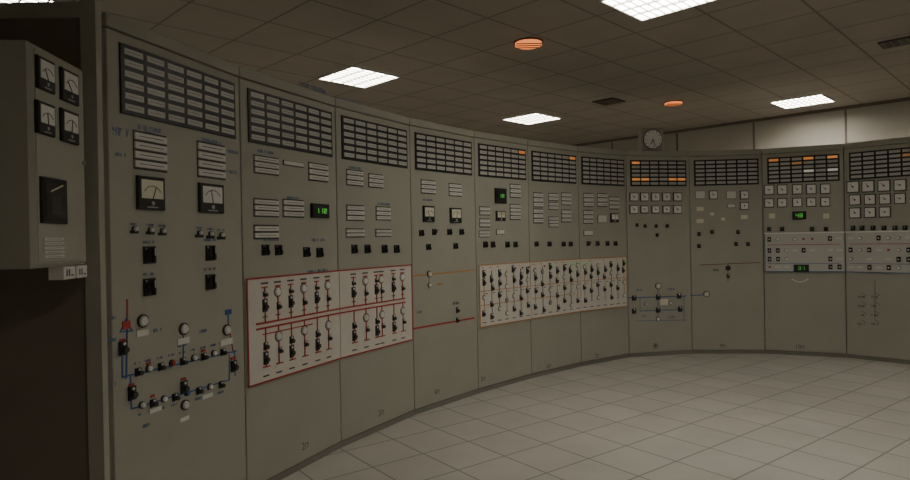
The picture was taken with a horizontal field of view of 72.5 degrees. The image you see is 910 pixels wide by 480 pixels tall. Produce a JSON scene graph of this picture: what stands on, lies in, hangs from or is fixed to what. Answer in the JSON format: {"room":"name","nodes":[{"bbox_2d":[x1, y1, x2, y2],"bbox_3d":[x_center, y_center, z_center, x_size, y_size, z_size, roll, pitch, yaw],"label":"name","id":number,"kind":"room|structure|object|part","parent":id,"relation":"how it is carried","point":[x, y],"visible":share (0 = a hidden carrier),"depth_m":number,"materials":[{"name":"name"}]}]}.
{"room":"power plant control room","nodes":[
{"label":"power plant control room","id":0,"kind":"room"},
{"bbox_2d":[65,0,909,144],"bbox_3d":[1.099,-1.780,2.964,14.600,0.100,13.800,-1,0,45],"label":"ceiling","id":1,"kind":"structure","parent":0,"point":[458,63],"depth_m":5.76,"materials":[{"name":"tile"}]},
{"bbox_2d":[0,0,64,2],"bbox_3d":[-3.091,-1.645,4.355,0.610,0.023,0.610,-1,0,45],"label":"ceiling light","id":2,"kind":"object","parent":1,"relation":"in","point":[1,1],"depth_m":4.27,"materials":[{"name":"white plastic"}]},
{"bbox_2d":[317,65,399,87],"bbox_3d":[-1.001,-1.690,6.445,0.610,0.023,0.610,-1,0,45],"label":"ceiling light","id":3,"kind":"object","parent":1,"relation":"in","point":[352,75],"depth_m":6.41,"materials":[{"name":"white plastic"}]},
{"bbox_2d":[514,37,542,48],"bbox_3d":[0.641,-1.712,5.415,0.260,0.036,0.260,-1,0,0],"label":"recessed light","id":4,"kind":"object","parent":1,"relation":"in","point":[527,42],"visible":1,"depth_m":5.35,"materials":[{"name":"orange plastic"}]},
{"bbox_2d":[502,112,561,124],"bbox_3d":[1.098,-1.737,8.875,0.610,0.023,0.610,-1,0,45],"label":"ceiling light","id":5,"kind":"object","parent":1,"relation":"in","point":[534,117],"depth_m":8.83,"materials":[{"name":"white plastic"}]},
{"bbox_2d":[592,97,624,105],"bbox_3d":[1.948,-1.753,7.865,0.300,0.018,0.300,-1,0,45],"label":"ceiling vent","id":6,"kind":"object","parent":1,"relation":"in","point":[608,101],"depth_m":7.83,"materials":[{"name":"black metal"}]},
{"bbox_2d":[599,0,715,21],"bbox_3d":[1.468,-1.729,4.455,0.610,0.023,0.610,-1,0,45],"label":"ceiling light","id":7,"kind":"object","parent":1,"relation":"in","point":[641,10],"depth_m":4.58,"materials":[{"name":"white plastic"}]},
{"bbox_2d":[664,100,682,105],"bbox_3d":[2.818,-1.760,7.995,0.240,0.036,0.240,-1,0,0],"label":"recessed light","id":8,"kind":"object","parent":1,"relation":"in","point":[672,102],"visible":1,"depth_m":7.93,"materials":[{"name":"orange plastic"}]},
{"bbox_2d":[769,93,835,108],"bbox_3d":[4.508,-1.797,8.045,0.610,0.023,0.610,-1,0,45],"label":"ceiling light","id":9,"kind":"object","parent":1,"relation":"in","point":[820,98],"depth_m":8.01,"materials":[{"name":"white plastic"}]},
{"bbox_2d":[877,36,909,48],"bbox_3d":[4.018,-1.784,5.595,0.300,0.018,0.250,-1,0,45],"label":"ceiling vent","id":10,"kind":"object","parent":1,"relation":"in","point":[903,41],"depth_m":5.60,"materials":[{"name":"black metal"}]},
{"bbox_2d":[282,354,909,479],"bbox_3d":[1.158,1.443,2.975,14.600,0.100,13.800,-1,0,45],"label":"floor","id":11,"kind":"structure","parent":0,"point":[680,416],"depth_m":4.55,"materials":[{"name":"tile"}]},
{"bbox_2d":[0,0,109,479],"bbox_3d":[-2.323,0.244,2.563,1.745,2.430,0.045,-1,0,0],"label":"wall","id":12,"kind":"structure","parent":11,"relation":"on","point":[54,401],"depth_m":2.56,"materials":[{"name":"paint"}]},
{"bbox_2d":[0,40,86,279],"bbox_3d":[-1.685,-0.265,2.311,0.470,0.835,0.407,-1,0,-6],"label":"meter box","id":13,"kind":"object","parent":12,"relation":"attached to","point":[42,182],"visible":1,"depth_m":2.16,"materials":[{"name":"paint"}]},
{"bbox_2d":[101,12,245,479],"bbox_3d":[-1.528,0.242,3.095,0.536,2.400,0.934,-1,0,18],"label":"control panel","id":14,"kind":"object","parent":11,"relation":"on","point":[171,135],"visible":1,"depth_m":2.93,"materials":[{"name":"grey metal"}]},
{"bbox_2d":[236,66,340,479],"bbox_3d":[-1.199,0.217,3.941,0.536,2.432,0.952,-1,0,25],"label":"control panel","id":15,"kind":"object","parent":11,"relation":"on","point":[290,272],"visible":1,"depth_m":3.77,"materials":[{"name":"grey metal"}]},
{"bbox_2d":[332,96,414,447],"bbox_3d":[-0.769,0.216,4.749,0.536,2.414,0.940,-1,0,31],"label":"control panel","id":16,"kind":"object","parent":11,"relation":"on","point":[372,153],"visible":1,"depth_m":4.57,"materials":[{"name":"grey metal"}]},
{"bbox_2d":[408,118,477,414],"bbox_3d":[-0.259,0.211,5.473,0.536,2.400,0.912,-1,0,39],"label":"control panel","id":17,"kind":"object","parent":11,"relation":"on","point":[442,192],"visible":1,"depth_m":5.29,"materials":[{"name":"grey metal"}]},
{"bbox_2d":[472,131,531,392],"bbox_3d":[0.304,0.199,6.101,0.537,2.400,0.828,-1,0,45],"label":"control panel","id":18,"kind":"object","parent":11,"relation":"on","point":[503,288],"visible":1,"depth_m":5.91,"materials":[{"name":"grey metal"}]},
{"bbox_2d":[526,139,580,377],"bbox_3d":[0.906,0.186,6.669,0.862,2.400,0.537,-1,0,-42],"label":"control panel","id":19,"kind":"object","parent":11,"relation":"on","point":[553,216],"visible":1,"depth_m":6.46,"materials":[{"name":"grey metal"}]},
{"bbox_2d":[577,146,628,365],"bbox_3d":[1.580,0.172,7.191,0.914,2.400,0.536,-1,0,-34],"label":"control panel","id":20,"kind":"object","parent":11,"relation":"on","point":[601,172],"visible":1,"depth_m":6.96,"materials":[{"name":"grey metal"}]},
{"bbox_2d":[625,151,691,356],"bbox_3d":[2.340,0.157,7.498,0.977,2.400,0.532,-1,0,-11],"label":"control panel","id":21,"kind":"object","parent":11,"relation":"on","point":[657,182],"visible":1,"depth_m":7.27,"materials":[{"name":"grey metal"}]},
{"bbox_2d":[638,128,662,150],"bbox_3d":[2.314,-1.180,7.317,0.260,0.270,0.127,-1,0,-4],"label":"wall clock","id":22,"kind":"object","parent":21,"relation":"on","point":[649,139],"visible":0.98,"depth_m":7.26,"materials":[{"name":"grey plastic"}]},
{"bbox_2d":[688,149,764,353],"bbox_3d":[3.230,0.140,7.538,0.976,2.400,0.532,-1,0,6],"label":"control panel","id":23,"kind":"object","parent":11,"relation":"on","point":[725,186],"visible":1,"depth_m":7.31,"materials":[{"name":"grey metal"}]},
{"bbox_2d":[761,144,846,357],"bbox_3d":[4.093,0.125,7.315,0.991,2.400,0.537,-1,0,23],"label":"control panel","id":24,"kind":"object","parent":11,"relation":"on","point":[804,256],"visible":1,"depth_m":7.10,"materials":[{"name":"grey metal"}]},
{"bbox_3d":[3.994,0.139,7.099,0.816,0.458,0.023,-1,0,23],"label":"sub panel","id":25,"kind":"part","parent":24,"relation":"part of","materials":[{"name":"grey paint"}]},
{"bbox_2d":[844,137,909,363],"bbox_3d":[4.815,0.113,6.829,0.988,2.400,0.536,-1,0,45],"label":"control panel","id":26,"kind":"object","parent":11,"relation":"on","point":[876,172],"visible":1,"depth_m":6.73,"materials":[{"name":"grey metal"}]},
{"bbox_3d":[4.657,0.128,6.651,0.023,0.458,0.816,-1,0,-45],"label":"sub panel","id":27,"kind":"part","parent":26,"relation":"part of","materials":[{"name":"grey paint"}]},
{"bbox_2d":[581,101,909,150],"bbox_3d":[6.059,-0.276,7.901,0.153,3.124,14.600,-1,0,-45],"label":"wall","id":28,"kind":"structure","parent":0,"point":[890,120],"depth_m":8.87,"materials":[{"name":"paint"}]},
{"bbox_2d":[573,97,909,150],"bbox_3d":[5.996,-0.274,7.838,14.600,3.124,0.030,-1,0,45],"label":"trim","id":29,"kind":"structure","parent":28,"relation":"attached to","point":[906,98],"depth_m":9.18,"materials":[{"name":"brown"}]}
]}

